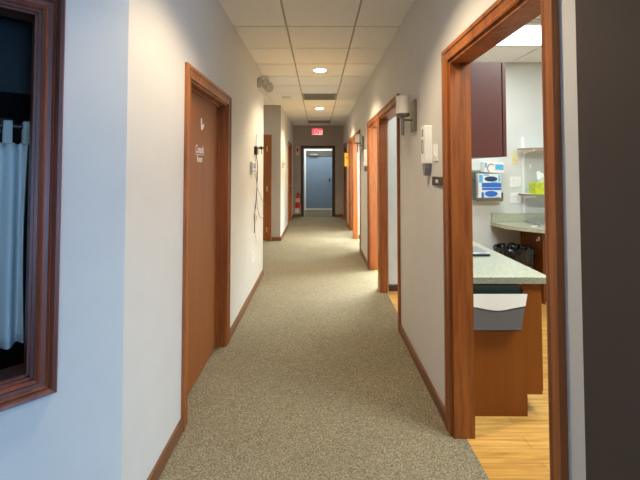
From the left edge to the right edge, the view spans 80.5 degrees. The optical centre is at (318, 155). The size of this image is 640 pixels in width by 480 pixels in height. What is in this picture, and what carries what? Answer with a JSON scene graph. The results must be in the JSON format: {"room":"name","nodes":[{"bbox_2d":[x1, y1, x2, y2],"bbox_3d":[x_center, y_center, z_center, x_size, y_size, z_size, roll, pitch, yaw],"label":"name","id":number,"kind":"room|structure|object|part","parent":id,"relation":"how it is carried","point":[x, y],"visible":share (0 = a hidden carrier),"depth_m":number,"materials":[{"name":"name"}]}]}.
{"room":"hospital interior","nodes":[
{"label":"hospital interior","id":0,"kind":"room"},
{"bbox_2d":[0,118,29,369],"bbox_3d":[-2.151,0.124,1.167,1.270,2.720,2.380,-2,-3,45],"label":"wall","id":1,"kind":"structure","parent":0,"point":[13,356],"depth_m":2.27,"materials":[{"name":"paint"}]},
{"bbox_2d":[0,15,31,119],"bbox_3d":[-2.169,-0.745,1.228,1.000,0.980,2.200,-2,-3,45],"label":"wall","id":2,"kind":"structure","parent":0,"point":[15,34],"depth_m":1.50,"materials":[{"name":"paint"}]},
{"bbox_2d":[0,0,128,479],"bbox_3d":[-1.929,0.083,0.394,0.120,2.750,3.200,-2,-3,45],"label":"wall","id":3,"kind":"structure","parent":0,"point":[74,432],"depth_m":1.39,"materials":[{"name":"paint"}]},
{"bbox_2d":[0,0,65,411],"bbox_3d":[-1.384,0.111,0.923,0.148,1.374,1.248,-2,-3,45],"label":"window","id":4,"kind":"structure","parent":3,"relation":"in","point":[35,378],"depth_m":1.29,"materials":[{"name":"brown wood"}]},
{"bbox_2d":[0,120,29,349],"bbox_3d":[-1.470,0.270,1.019,0.123,0.819,1.142,-2,-3,45],"label":"curtain","id":5,"kind":"object","parent":4,"relation":"hanging from","point":[13,157],"visible":0.93,"depth_m":1.39,"materials":[{"name":"fabric"}]},
{"bbox_3d":[-1.487,-0.120,1.046,0.015,0.015,1.138,-2,-3,45],"label":"rod","id":6,"kind":"part","parent":5,"relation":"part of","materials":[{"name":"black metal"}]},
{"bbox_2d":[121,0,263,479],"bbox_3d":[-0.815,0.180,3.323,0.120,2.750,3.685,0,-2,0],"label":"wall","id":7,"kind":"structure","parent":0,"point":[164,35],"depth_m":1.86,"materials":[{"name":"paint"}]},
{"bbox_2d":[147,270,263,479],"bbox_3d":[-1.268,1.471,1.913,1.322,0.076,6.374,-1,-2,21],"label":"baseboard","id":8,"kind":"structure","parent":7,"relation":"attached to","point":[157,470],"depth_m":1.96,"materials":[{"name":"brown wood"}]},
{"bbox_2d":[181,62,231,431],"bbox_3d":[-0.805,0.511,2.639,0.140,2.044,1.072,0,-2,0],"label":"door","id":9,"kind":"structure","parent":7,"relation":"in","point":[207,108],"depth_m":2.71,"materials":[{"name":"brown wood"}]},
{"bbox_2d":[250,161,255,173],"bbox_3d":[-0.736,0.136,4.248,0.039,0.140,0.140,0,-2,0],"label":"control box","id":10,"kind":"object","parent":7,"relation":"attached to","point":[252,163],"visible":1,"depth_m":4.18,"materials":[{"name":"white plastic"}]},
{"bbox_2d":[254,135,263,245],"bbox_3d":[-0.724,0.453,4.721,0.049,1.384,0.814,0,-2,1],"label":"cord","id":11,"kind":"object","parent":7,"relation":"attached to","point":[255,147],"visible":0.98,"depth_m":4.46,"materials":[{"name":"black plastic"}]},
{"bbox_2d":[257,75,272,92],"bbox_3d":[-0.662,-0.893,4.791,0.185,0.196,0.322,0,-2,0],"label":"emergency light","id":12,"kind":"object","parent":7,"relation":"attached to","point":[263,84],"visible":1,"depth_m":4.72,"materials":[{"name":"white plastic"}]},
{"bbox_2d":[263,105,280,240],"bbox_3d":[-1.878,0.323,7.612,2.244,2.750,0.124,0,-2,0],"label":"wall","id":13,"kind":"structure","parent":0,"point":[272,113],"depth_m":7.56,"materials":[{"name":"beige paint"}]},
{"bbox_2d":[263,135,271,240],"bbox_3d":[-1.470,0.640,7.573,1.064,2.112,0.180,0,-2,0],"label":"door","id":14,"kind":"structure","parent":13,"relation":"in","point":[267,139],"depth_m":7.54,"materials":[{"name":"brown wood"}]},
{"bbox_2d":[280,106,292,236],"bbox_3d":[-0.815,0.383,9.422,0.120,2.750,3.740,0,-2,0],"label":"wall","id":15,"kind":"structure","parent":0,"point":[286,125],"depth_m":8.65,"materials":[{"name":"paint"}]},
{"bbox_2d":[272,214,293,240],"bbox_3d":[-0.836,1.719,9.372,0.188,0.076,3.753,0,-2,0],"label":"baseboard","id":16,"kind":"structure","parent":15,"relation":"attached to","point":[284,231],"depth_m":7.58,"materials":[{"name":"brown wood"}]},
{"bbox_2d":[288,141,291,226],"bbox_3d":[-0.805,0.717,9.867,0.140,2.112,1.094,0,-2,0],"label":"door","id":17,"kind":"structure","parent":15,"relation":"in","point":[289,143],"depth_m":10.32,"materials":[{"name":"brown wood"}]},
{"bbox_2d":[293,125,342,213],"bbox_3d":[0.000,0.447,11.351,2.000,2.750,0.120,0,-2,0],"label":"wall","id":18,"kind":"structure","parent":0,"point":[302,135],"depth_m":11.31,"materials":[{"name":"beige paint"}]},
{"bbox_2d":[295,192,300,207],"bbox_3d":[-0.608,1.318,11.171,0.151,0.457,0.187,1,-2,-34],"label":"fire extinguisher","id":19,"kind":"object","parent":18,"relation":"attached to","point":[297,198],"visible":1,"depth_m":11.12,"materials":[{"name":"red paint"}]},
{"bbox_2d":[312,128,322,134],"bbox_3d":[-0.035,-0.708,11.305,0.330,0.195,0.050,0,-2,0],"label":"exit sign","id":20,"kind":"object","parent":18,"relation":"attached to","point":[315,131],"visible":1,"depth_m":11.28,"materials":[{"name":"red plastic"}]},
{"bbox_2d":[301,146,334,216],"bbox_3d":[-0.015,0.765,11.331,1.024,2.112,0.140,0,-2,0],"label":"door frame","id":21,"kind":"structure","parent":18,"relation":"in","point":[302,147],"depth_m":11.28,"materials":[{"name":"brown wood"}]},
{"bbox_2d":[294,214,342,216],"bbox_3d":[-0.015,1.781,11.241,1.480,0.076,0.013,0,-2,0],"label":"baseboard","id":22,"kind":"structure","parent":18,"relation":"attached to","point":[295,215],"depth_m":11.23,"materials":[{"name":"brown wood"}]},
{"bbox_2d":[304,149,331,209],"bbox_3d":[0.000,0.478,12.311,1.440,2.750,1.800,0,-2,0],"label":"door frame","id":23,"kind":"structure","parent":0,"point":[304,149],"depth_m":13.10,"materials":[{"name":"paint"}]},
{"bbox_2d":[305,150,331,209],"bbox_3d":[0.040,0.845,13.104,0.990,2.070,0.190,0,-2,0],"label":"door","id":24,"kind":"structure","parent":23,"relation":"in","point":[318,163],"depth_m":13.09,"materials":[{"name":"blue metal"}]},
{"bbox_3d":[0.040,-0.062,13.139,0.948,0.215,0.060,0,-2,0],"label":"header panel","id":25,"kind":"part","parent":24,"relation":"part of","materials":[{"name":"grey metal"}]},
{"bbox_2d":[159,210,549,479],"bbox_3d":[0.050,1.630,4.348,7.300,0.080,17.600,0,-2,0],"label":"floor","id":26,"kind":"structure","parent":0,"point":[317,378],"depth_m":2.36,"materials":[{"name":"carpet"}]},
{"bbox_2d":[305,210,331,215],"bbox_3d":[-0.010,1.842,12.121,0.820,0.012,1.650,0,-2,0],"label":"floor mat","id":27,"kind":"object","parent":26,"relation":"on","point":[308,212],"visible":1,"depth_m":11.91,"materials":[{"name":"beige carpet"}]},
{"bbox_2d":[473,284,542,415],"bbox_3d":[1.098,1.153,2.758,0.517,0.768,1.090,0,-2,0],"label":"base cabinet","id":28,"kind":"object","parent":26,"relation":"on","point":[508,365],"visible":0.21,"depth_m":2.21,"materials":[{"name":"brown wood"}]},
{"bbox_2d":[473,285,526,330],"bbox_3d":[1.028,0.880,2.190,0.345,0.247,0.064,0,-2,0],"label":"pocket","id":29,"kind":"object","parent":28,"relation":"attached to","point":[496,307],"visible":0.79,"depth_m":2.16,"materials":[{"name":"grey plastic"}]},
{"bbox_2d":[473,241,545,283],"bbox_3d":[1.096,0.747,2.759,0.509,0.040,1.116,0,-2,0],"label":"countertop","id":30,"kind":"structure","parent":28,"relation":"on","point":[496,268],"depth_m":2.32,"materials":[{"name":"stone"}]},
{"bbox_2d":[473,246,489,255],"bbox_3d":[1.077,0.717,2.840,0.315,0.024,0.255,0,-2,0],"label":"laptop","id":31,"kind":"object","parent":30,"relation":"on","point":[477,251],"visible":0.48,"depth_m":2.73,"materials":[{"name":"silver plastic"}]},
{"bbox_3d":[1.316,1.081,2.413,0.018,0.630,0.350,0,-2,0],"label":"door","id":32,"kind":"part","parent":28,"relation":"part of","materials":[{"name":"brown wood"}]},
{"bbox_2d":[493,243,534,267],"bbox_3d":[2.152,1.292,4.168,0.414,0.585,0.413,0,-2,0],"label":"waste bin","id":33,"kind":"object","parent":26,"relation":"on","point":[523,254],"visible":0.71,"depth_m":4.03,"materials":[{"name":"black plastic"}]},
{"bbox_2d":[520,231,545,304],"bbox_3d":[2.974,1.202,4.221,1.242,0.768,0.476,0,-2,0],"label":"base cabinet","id":34,"kind":"object","parent":26,"relation":"on","point":[534,240],"visible":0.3,"depth_m":4.10,"materials":[{"name":"brown wood"}]},
{"bbox_2d":[490,213,544,232],"bbox_3d":[2.816,0.742,4.137,1.561,0.142,0.678,0,-2,0],"label":"countertop","id":35,"kind":"structure","parent":34,"relation":"on","point":[512,221],"depth_m":4.46,"materials":[{"name":"stone"}]},
{"bbox_2d":[525,220,544,225],"bbox_3d":[2.660,0.764,4.277,0.490,0.024,0.290,0,-2,0],"label":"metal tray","id":36,"kind":"object","parent":35,"relation":"on","point":[534,222],"visible":0.42,"depth_m":4.37,"materials":[{"name":"metal"}]},
{"bbox_3d":[2.600,1.146,4.026,0.384,0.657,0.020,0,-2,0],"label":"door","id":37,"kind":"part","parent":34,"relation":"part of","materials":[{"name":"red wood"}]},
{"bbox_2d":[357,153,358,237],"bbox_3d":[2.212,0.388,9.592,2.775,2.750,3.600,0,-2,0],"label":"wall partition","id":38,"kind":"structure","parent":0,"point":[357,153],"depth_m":7.80,"materials":[{"name":"paint"}]},
{"bbox_2d":[219,0,541,125],"bbox_3d":[0.050,-1.153,4.466,7.300,0.070,17.650,0,-2,0],"label":"ceiling","id":39,"kind":"structure","parent":0,"point":[286,39],"depth_m":3.91,"materials":[{"name":"tile"}]},
{"bbox_2d":[308,121,329,122],"bbox_3d":[0.020,-0.928,10.388,0.590,0.013,0.590,0,-2,0],"label":"ceiling vent","id":40,"kind":"object","parent":39,"relation":"in","point":[308,121],"visible":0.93,"depth_m":10.30,"materials":[{"name":"metal"}]},
{"bbox_2d":[302,93,336,99],"bbox_3d":[0.020,-1.049,6.732,0.590,0.013,0.590,0,-2,0],"label":"ceiling vent","id":41,"kind":"object","parent":39,"relation":"in","point":[306,96],"visible":1,"depth_m":6.71,"materials":[{"name":"metal"}]},
{"bbox_2d":[312,68,327,72],"bbox_3d":[0.020,-1.099,4.889,0.210,0.008,0.210,0,-2,0],"label":"recessed light","id":42,"kind":"object","parent":39,"relation":"in","point":[318,70],"visible":1,"depth_m":4.90,"materials":[{"name":"white plastic"}]},
{"bbox_2d":[496,24,540,45],"bbox_3d":[1.705,-1.151,3.624,1.203,0.014,0.592,0,-2,0],"label":"recessed light","id":43,"kind":"object","parent":39,"relation":"in","point":[529,34],"visible":0.17,"depth_m":3.67,"materials":[{"name":"white plastic"}]},
{"bbox_2d":[528,15,540,23],"bbox_3d":[2.010,-1.170,3.016,0.590,0.016,0.590,0,-2,0],"label":"tile","id":44,"kind":"object","parent":39,"relation":"in","point":[537,20],"visible":0.02,"depth_m":3.28,"materials":[{"name":"white tile"}]},
{"bbox_2d":[343,0,585,479],"bbox_3d":[0.775,0.275,6.171,0.100,2.750,10.247,0,-2,0],"label":"wall","id":45,"kind":"structure","parent":0,"point":[410,65],"depth_m":2.38,"materials":[{"name":"paint"}]},
{"bbox_2d":[343,142,346,224],"bbox_3d":[0.765,0.727,10.177,0.120,2.112,1.074,0,-2,0],"label":"door","id":46,"kind":"structure","parent":45,"relation":"in","point":[345,144],"depth_m":10.62,"materials":[{"name":"brown wood"}]},
{"bbox_2d":[345,153,347,166],"bbox_3d":[0.672,0.102,8.967,0.105,0.320,0.052,0,-2,0],"label":"flag sign","id":47,"kind":"object","parent":45,"relation":"attached to","point":[346,154],"visible":0.62,"depth_m":8.96,"materials":[{"name":"yellow plastic"}]},
{"bbox_2d":[348,129,360,251],"bbox_3d":[0.784,0.645,7.703,0.158,2.112,2.384,0,-2,0],"label":"doorway","id":48,"kind":"structure","parent":45,"relation":"in","point":[352,147],"depth_m":7.75,"materials":[{"name":"brown wood"}]},
{"bbox_3d":[0.754,0.684,7.812,0.091,2.040,0.140,0,-2,0],"label":"post","id":49,"kind":"part","parent":48,"relation":"part of","materials":[{"name":"brown wood"}]},
{"bbox_2d":[355,134,363,152],"bbox_3d":[0.653,-0.191,6.060,0.144,0.294,0.116,0,-2,0],"label":"wall sconce","id":50,"kind":"object","parent":45,"relation":"attached to","point":[357,136],"visible":0.99,"depth_m":6.02,"materials":[{"name":"silver metal"}]},
{"bbox_3d":[0.633,-0.267,6.062,0.100,0.142,0.100,0,-2,0],"label":"lamp shade","id":51,"kind":"part","parent":50,"relation":"part of","materials":[{"name":"beige fabric"}]},
{"bbox_2d":[363,150,366,170],"bbox_3d":[0.700,0.075,5.661,0.050,0.325,0.096,0,-2,0],"label":"wall dispenser","id":52,"kind":"object","parent":45,"relation":"attached to","point":[365,151],"visible":0.99,"depth_m":5.62,"materials":[{"name":"white plastic"}]},
{"bbox_2d":[367,94,400,332],"bbox_3d":[0.784,0.536,4.415,0.158,2.112,2.124,0,-2,0],"label":"doorway","id":53,"kind":"structure","parent":45,"relation":"in","point":[377,125],"depth_m":4.42,"materials":[{"name":"brown wood"}]},
{"bbox_3d":[0.754,0.574,4.478,0.091,2.040,0.150,0,-2,0],"label":"post","id":54,"kind":"part","parent":53,"relation":"part of","materials":[{"name":"brown wood"}]},
{"bbox_2d":[347,223,444,423],"bbox_3d":[2.136,1.563,4.694,3.311,0.076,9.990,0,-2,-4],"label":"baseboard","id":55,"kind":"structure","parent":45,"relation":"attached to","point":[437,400],"depth_m":2.64,"materials":[{"name":"brown wood"}]},
{"bbox_2d":[396,95,416,134],"bbox_3d":[0.653,-0.298,2.841,0.144,0.294,0.116,0,-2,0],"label":"wall sconce","id":56,"kind":"object","parent":45,"relation":"attached to","point":[402,101],"visible":1,"depth_m":2.80,"materials":[{"name":"silver metal"}]},
{"bbox_3d":[0.633,-0.221,2.839,0.022,0.140,0.022,0,-2,0],"label":"stem","id":57,"kind":"part","parent":56,"relation":"part of","materials":[{"name":"silver metal"}]},
{"bbox_3d":[0.633,-0.374,2.844,0.100,0.142,0.100,0,-2,0],"label":"lamp shade","id":58,"kind":"part","parent":56,"relation":"part of","materials":[{"name":"white fabric"}]},
{"bbox_2d":[421,125,431,175],"bbox_3d":[0.700,-0.031,2.457,0.050,0.325,0.096,0,-2,0],"label":"wall dispenser","id":59,"kind":"object","parent":45,"relation":"attached to","point":[426,130],"visible":1,"depth_m":2.42,"materials":[{"name":"white plastic"}]},
{"bbox_2d":[433,144,437,160],"bbox_3d":[0.719,-0.018,2.327,0.013,0.105,0.085,0,-2,0],"label":"light switch","id":60,"kind":"object","parent":45,"relation":"attached to","point":[435,146],"visible":1,"depth_m":2.32,"materials":[{"name":"white plastic"}]},
{"bbox_2d":[432,176,442,185],"bbox_3d":[0.719,0.156,2.285,0.012,0.054,0.193,0,-2,0],"label":"plaque","id":61,"kind":"object","parent":45,"relation":"attached to","point":[438,181],"visible":0.86,"depth_m":2.27,"materials":[{"name":"black plastic"}]},
{"bbox_2d":[470,62,506,158],"bbox_3d":[1.020,-0.271,2.853,0.359,0.595,0.995,0,-2,0],"label":"upper cabinet","id":62,"kind":"object","parent":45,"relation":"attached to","point":[488,79],"visible":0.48,"depth_m":2.36,"materials":[{"name":"red laminate"}]},
{"bbox_3d":[1.160,-0.279,2.604,0.022,0.591,0.492,0,-2,0],"label":"door","id":63,"kind":"part","parent":62,"relation":"part of","materials":[{"name":"red laminate"}]},
{"bbox_2d":[441,0,568,479],"bbox_3d":[0.771,0.443,1.626,0.132,2.112,1.030,0,-2,0],"label":"doorway","id":64,"kind":"structure","parent":45,"relation":"in","point":[503,18],"depth_m":1.90,"materials":[{"name":"brown wood"}]},
{"bbox_2d":[387,62,544,290],"bbox_3d":[2.212,0.221,4.545,2.775,2.750,0.100,0,-2,0],"label":"wall","id":65,"kind":"structure","parent":0,"point":[524,105],"depth_m":4.50,"materials":[{"name":"paint"}]},
{"bbox_2d":[472,172,502,200],"bbox_3d":[1.980,0.352,4.435,0.320,0.360,0.112,0,-2,0],"label":"rack","id":66,"kind":"object","parent":65,"relation":"attached to","point":[473,173],"visible":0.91,"depth_m":4.39,"materials":[{"name":"silver metal"}]},
{"bbox_2d":[476,187,500,197],"bbox_3d":[1.990,0.446,4.434,0.268,0.142,0.091,0,-2,0],"label":"glove box","id":67,"kind":"object","parent":66,"relation":"in","point":[481,192],"visible":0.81,"depth_m":4.39,"materials":[{"name":"white cardboard"}]},
{"bbox_2d":[476,174,500,186],"bbox_3d":[1.990,0.294,4.439,0.268,0.160,0.091,0,-2,0],"label":"glove box","id":68,"kind":"object","parent":67,"relation":"on","point":[482,180],"visible":0.88,"depth_m":4.39,"materials":[{"name":"white cardboard"}]},
{"bbox_2d":[479,175,482,182],"bbox_3d":[1.888,0.270,4.396,0.043,0.090,0.002,0,-2,0],"label":"print","id":69,"kind":"object","parent":68,"relation":"attached to","point":[480,176],"depth_m":4.39},
{"bbox_2d":[481,162,503,172],"bbox_3d":[2.043,0.141,4.441,0.241,0.137,0.097,0,-2,0],"label":"glove box","id":70,"kind":"object","parent":68,"relation":"on","point":[488,167],"visible":1,"depth_m":4.40,"materials":[{"name":"white cardboard"}]},
{"bbox_2d":[495,164,503,169],"bbox_3d":[2.106,0.137,4.401,0.100,0.068,0.002,0,-2,0],"label":"print","id":71,"kind":"object","parent":70,"relation":"attached to","point":[497,166],"depth_m":4.40},
{"bbox_3d":[1.980,0.511,4.375,0.310,0.038,0.004,0,-2,0],"label":"rail","id":72,"kind":"part","parent":66,"relation":"part of","materials":[{"name":"silver metal"}]},
{"bbox_2d":[512,153,517,163],"bbox_3d":[2.340,0.036,4.495,0.073,0.130,0.013,0,-2,0],"label":"light switch","id":73,"kind":"object","parent":65,"relation":"attached to","point":[514,155],"visible":1,"depth_m":4.49,"materials":[{"name":"beige plastic"}]},
{"bbox_2d":[510,177,520,186],"bbox_3d":[2.338,0.314,4.487,0.128,0.122,0.010,0,-2,0],"label":"wall outlet","id":74,"kind":"object","parent":65,"relation":"attached to","point":[514,181],"visible":1,"depth_m":4.49,"materials":[{"name":"white plastic"}]},
{"bbox_2d":[510,193,520,202],"bbox_3d":[2.336,0.504,4.481,0.128,0.122,0.010,0,-2,0],"label":"wall outlet","id":75,"kind":"object","parent":65,"relation":"attached to","point":[514,197],"visible":1,"depth_m":4.48,"materials":[{"name":"white plastic"}]},
{"bbox_2d":[491,213,544,221],"bbox_3d":[2.821,0.732,4.467,1.551,0.101,0.018,0,-2,0],"label":"backsplash","id":76,"kind":"structure","parent":65,"relation":"attached to","point":[495,217],"depth_m":4.46,"materials":[{"name":"stone"}]},
{"bbox_2d":[521,137,524,212],"bbox_3d":[2.432,0.229,4.488,0.028,0.900,0.014,0,-2,0],"label":"upright","id":77,"kind":"object","parent":65,"relation":"attached to","point":[522,138],"visible":1,"depth_m":4.48,"materials":[{"name":"white plastic"}]},
{"bbox_2d":[517,147,542,157],"bbox_3d":[2.842,-0.030,4.351,1.016,0.109,0.278,0,-2,0],"label":"wall shelf","id":78,"kind":"object","parent":77,"relation":"attached to","point":[525,150],"visible":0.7,"depth_m":4.33,"materials":[{"name":"brown wood"}]},
{"bbox_2d":[518,193,543,201],"bbox_3d":[2.842,0.494,4.333,1.016,0.109,0.278,0,-2,0],"label":"wall shelf","id":79,"kind":"object","parent":77,"relation":"attached to","point":[526,195],"visible":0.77,"depth_m":4.30,"materials":[{"name":"brown wood"}]},
{"bbox_2d":[529,171,543,193],"bbox_3d":[2.542,0.308,4.297,0.235,0.260,0.120,0,-2,0],"label":"tissue box","id":80,"kind":"object","parent":79,"relation":"on","point":[534,187],"visible":0.53,"depth_m":4.27,"materials":[{"name":"yellow cardboard"}]},
{"bbox_2d":[575,0,639,479],"bbox_3d":[1.978,0.069,-0.024,3.180,2.750,1.040,-1,-2,25],"label":"wall","id":81,"kind":"structure","parent":0,"point":[607,31],"depth_m":0.98,"materials":[{"name":"paint"}]}
]}

